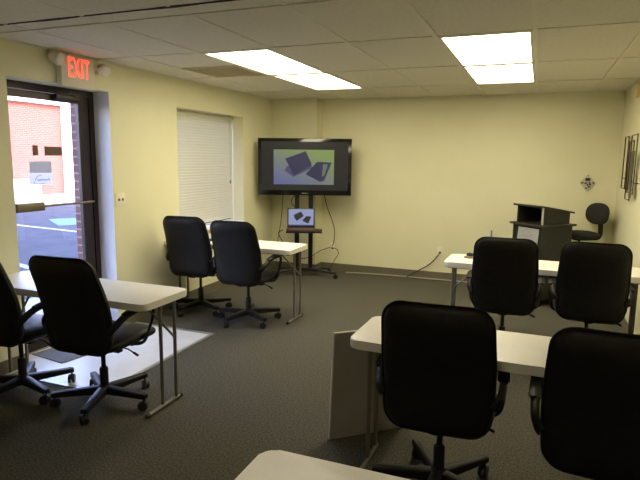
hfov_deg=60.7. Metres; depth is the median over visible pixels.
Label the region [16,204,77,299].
ground
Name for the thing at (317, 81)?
ceiling light
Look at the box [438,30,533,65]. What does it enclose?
ceiling light
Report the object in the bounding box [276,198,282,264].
cable
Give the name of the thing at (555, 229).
lectern
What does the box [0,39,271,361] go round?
wall
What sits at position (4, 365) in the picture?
baseboard
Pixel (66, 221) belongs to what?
parking marking
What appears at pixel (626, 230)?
wall
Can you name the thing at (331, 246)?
wall outlet
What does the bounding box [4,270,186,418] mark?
folding table
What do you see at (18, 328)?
office chair
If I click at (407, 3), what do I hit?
trim
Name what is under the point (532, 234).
paper notice
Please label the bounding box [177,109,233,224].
window blind
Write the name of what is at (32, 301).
sidewalk
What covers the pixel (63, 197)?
curb
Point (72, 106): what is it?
wall
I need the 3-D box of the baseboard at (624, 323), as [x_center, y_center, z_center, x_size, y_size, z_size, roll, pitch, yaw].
[1.784,1.226,2.406,0.012,0.105,9.106,4,9,21]
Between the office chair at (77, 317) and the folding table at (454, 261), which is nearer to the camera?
the office chair at (77, 317)
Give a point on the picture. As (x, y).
(281, 176)
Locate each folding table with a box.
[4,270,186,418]
[165,237,306,324]
[235,450,409,479]
[350,316,551,468]
[444,254,639,333]
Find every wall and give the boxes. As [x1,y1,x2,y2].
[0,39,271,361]
[70,103,82,259]
[321,91,625,273]
[612,81,639,334]
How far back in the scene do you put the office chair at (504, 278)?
4.19 m
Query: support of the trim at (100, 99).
attached to the wall at (143, 105)
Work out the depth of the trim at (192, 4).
3.04 m
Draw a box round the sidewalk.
[25,297,42,313]
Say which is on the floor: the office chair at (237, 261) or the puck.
the office chair at (237, 261)
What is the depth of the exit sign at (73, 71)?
4.37 m
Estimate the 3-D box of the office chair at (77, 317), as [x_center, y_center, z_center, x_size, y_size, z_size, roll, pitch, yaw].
[-1.390,0.559,3.478,0.629,1.028,0.679,3,9,17]
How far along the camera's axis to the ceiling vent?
5.22 m
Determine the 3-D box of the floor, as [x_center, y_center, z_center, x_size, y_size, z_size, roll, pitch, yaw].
[-0.316,1.184,3.259,4.782,0.124,9.338,4,9,21]
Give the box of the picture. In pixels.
[274,149,333,184]
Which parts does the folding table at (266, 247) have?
leg, leg, leg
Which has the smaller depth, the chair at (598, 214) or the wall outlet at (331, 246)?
the chair at (598, 214)
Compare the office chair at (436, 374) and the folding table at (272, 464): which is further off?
the office chair at (436, 374)
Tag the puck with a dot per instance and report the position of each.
(469, 255)
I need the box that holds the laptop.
[286,208,314,231]
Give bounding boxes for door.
[6,79,101,354]
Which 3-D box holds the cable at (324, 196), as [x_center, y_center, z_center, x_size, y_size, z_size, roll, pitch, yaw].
[0.154,-0.262,7.550,0.093,0.766,0.450,3,9,16]
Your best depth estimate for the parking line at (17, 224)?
12.66 m
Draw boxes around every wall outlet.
[330,243,334,250]
[437,247,442,255]
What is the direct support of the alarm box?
attached to the wall at (626, 230)
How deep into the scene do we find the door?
4.81 m
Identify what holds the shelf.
attached to the stand
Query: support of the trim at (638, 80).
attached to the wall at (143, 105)
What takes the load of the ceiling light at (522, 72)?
attached to the ceiling
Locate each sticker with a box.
[32,145,37,154]
[44,146,61,155]
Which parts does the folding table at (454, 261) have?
leg, leg, leg, leg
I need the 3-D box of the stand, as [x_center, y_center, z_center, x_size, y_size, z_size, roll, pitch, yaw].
[-0.204,-0.324,7.317,0.900,1.659,0.499,1,9,1]
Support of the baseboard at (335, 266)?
attached to the wall at (428, 173)
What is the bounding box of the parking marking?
[49,218,75,225]
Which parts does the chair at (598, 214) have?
seat plate, seat, backrest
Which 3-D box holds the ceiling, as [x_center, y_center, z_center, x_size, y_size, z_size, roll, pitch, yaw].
[-0.230,-1.253,2.859,4.412,0.030,9.118,4,9,21]
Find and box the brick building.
[8,96,74,194]
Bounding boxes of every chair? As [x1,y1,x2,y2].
[0,262,75,405]
[28,255,155,424]
[163,216,231,316]
[210,220,281,328]
[372,300,509,479]
[466,236,544,330]
[528,327,639,479]
[548,241,635,327]
[572,203,609,240]
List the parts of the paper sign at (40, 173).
panel, panel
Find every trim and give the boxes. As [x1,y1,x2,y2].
[0,0,236,25]
[0,0,639,98]
[0,37,639,99]
[6,82,118,320]
[15,322,214,387]
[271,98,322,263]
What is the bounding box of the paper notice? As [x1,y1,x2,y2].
[517,226,538,243]
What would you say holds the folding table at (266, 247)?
on the floor
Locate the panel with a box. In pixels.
[328,330,399,439]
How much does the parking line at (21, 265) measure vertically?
0.006 m
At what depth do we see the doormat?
4.37 m
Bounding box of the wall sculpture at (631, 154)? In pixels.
[621,133,638,200]
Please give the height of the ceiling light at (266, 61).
0.106 m
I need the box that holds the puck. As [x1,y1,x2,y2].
[464,252,472,258]
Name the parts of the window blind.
head rail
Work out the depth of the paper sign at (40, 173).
4.42 m
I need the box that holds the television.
[258,138,351,195]
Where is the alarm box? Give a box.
[633,84,639,97]
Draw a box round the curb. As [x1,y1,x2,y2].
[15,193,74,204]
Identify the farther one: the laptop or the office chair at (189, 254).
the laptop
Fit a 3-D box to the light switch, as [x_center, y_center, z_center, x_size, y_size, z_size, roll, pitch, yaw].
[-1.820,-0.368,4.998,0.019,0.120,0.124,4,9,21]
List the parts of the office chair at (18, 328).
leg, leg, backrest, armrest, leg, seat, leg, leg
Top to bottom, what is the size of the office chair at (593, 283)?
1.028 m
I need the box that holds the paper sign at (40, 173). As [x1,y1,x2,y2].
[29,161,52,184]
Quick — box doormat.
[32,348,82,362]
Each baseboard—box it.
[0,262,271,374]
[272,261,466,280]
[620,318,627,332]
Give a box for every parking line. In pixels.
[17,224,76,231]
[19,263,28,268]
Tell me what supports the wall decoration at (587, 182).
attached to the wall at (428, 173)
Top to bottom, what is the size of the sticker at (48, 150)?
0.074 m
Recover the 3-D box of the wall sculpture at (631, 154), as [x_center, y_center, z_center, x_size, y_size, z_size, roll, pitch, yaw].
[3.071,-0.712,5.404,0.052,0.637,0.782,4,9,21]
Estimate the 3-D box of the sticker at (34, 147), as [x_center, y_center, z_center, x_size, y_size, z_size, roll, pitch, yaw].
[-2.269,-0.714,4.358,0.002,0.080,0.052,4,9,21]
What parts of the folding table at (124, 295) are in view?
leg, leg, leg, leg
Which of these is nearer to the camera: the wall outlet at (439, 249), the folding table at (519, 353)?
the folding table at (519, 353)
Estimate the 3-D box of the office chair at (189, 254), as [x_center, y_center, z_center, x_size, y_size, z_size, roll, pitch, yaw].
[-1.265,0.233,5.654,0.638,1.028,0.675,3,9,15]
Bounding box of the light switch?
[115,193,124,206]
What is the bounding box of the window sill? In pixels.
[206,218,245,230]
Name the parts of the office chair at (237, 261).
leg, leg, backrest, leg, leg, seat, armrest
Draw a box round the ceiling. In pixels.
[0,0,639,98]
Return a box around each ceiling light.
[201,49,325,74]
[272,73,362,89]
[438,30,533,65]
[462,63,534,83]
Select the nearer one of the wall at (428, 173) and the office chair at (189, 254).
the office chair at (189, 254)
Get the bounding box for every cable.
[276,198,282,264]
[324,196,334,245]
[346,272,466,282]
[406,253,439,276]
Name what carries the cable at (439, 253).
attached to the wall at (428, 173)
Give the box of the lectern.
[510,203,576,300]
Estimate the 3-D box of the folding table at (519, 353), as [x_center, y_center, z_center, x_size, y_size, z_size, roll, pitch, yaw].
[0.917,0.864,2.616,1.517,0.737,0.452,4,9,22]
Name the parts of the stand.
post, post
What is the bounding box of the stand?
[280,195,337,278]
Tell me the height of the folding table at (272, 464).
0.737 m
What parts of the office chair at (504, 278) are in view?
armrest, backrest, armrest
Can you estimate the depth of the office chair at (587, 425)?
1.98 m
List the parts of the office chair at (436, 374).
armrest, leg, leg, leg, backrest, leg, leg, armrest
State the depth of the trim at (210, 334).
4.37 m
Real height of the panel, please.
0.655 m
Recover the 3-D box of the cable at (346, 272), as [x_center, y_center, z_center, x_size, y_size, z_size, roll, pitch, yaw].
[1.575,0.530,7.306,2.554,0.019,0.077,4,9,19]
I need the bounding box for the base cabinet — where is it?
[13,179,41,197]
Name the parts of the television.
pictured lid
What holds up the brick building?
on the ground
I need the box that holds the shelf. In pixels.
[286,229,321,233]
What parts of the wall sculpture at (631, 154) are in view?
wire frame, plate, wire frame, plate, wire frame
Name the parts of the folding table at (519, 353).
leg, leg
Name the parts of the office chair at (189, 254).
leg, backrest, leg, leg, seat, leg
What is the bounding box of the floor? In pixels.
[0,268,624,479]
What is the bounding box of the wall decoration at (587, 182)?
[580,174,594,190]
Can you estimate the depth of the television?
7.20 m
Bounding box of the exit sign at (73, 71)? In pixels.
[48,50,110,90]
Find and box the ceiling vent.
[182,65,267,77]
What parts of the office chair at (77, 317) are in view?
armrest, backrest, leg, leg, leg, leg, leg, armrest, lever, seat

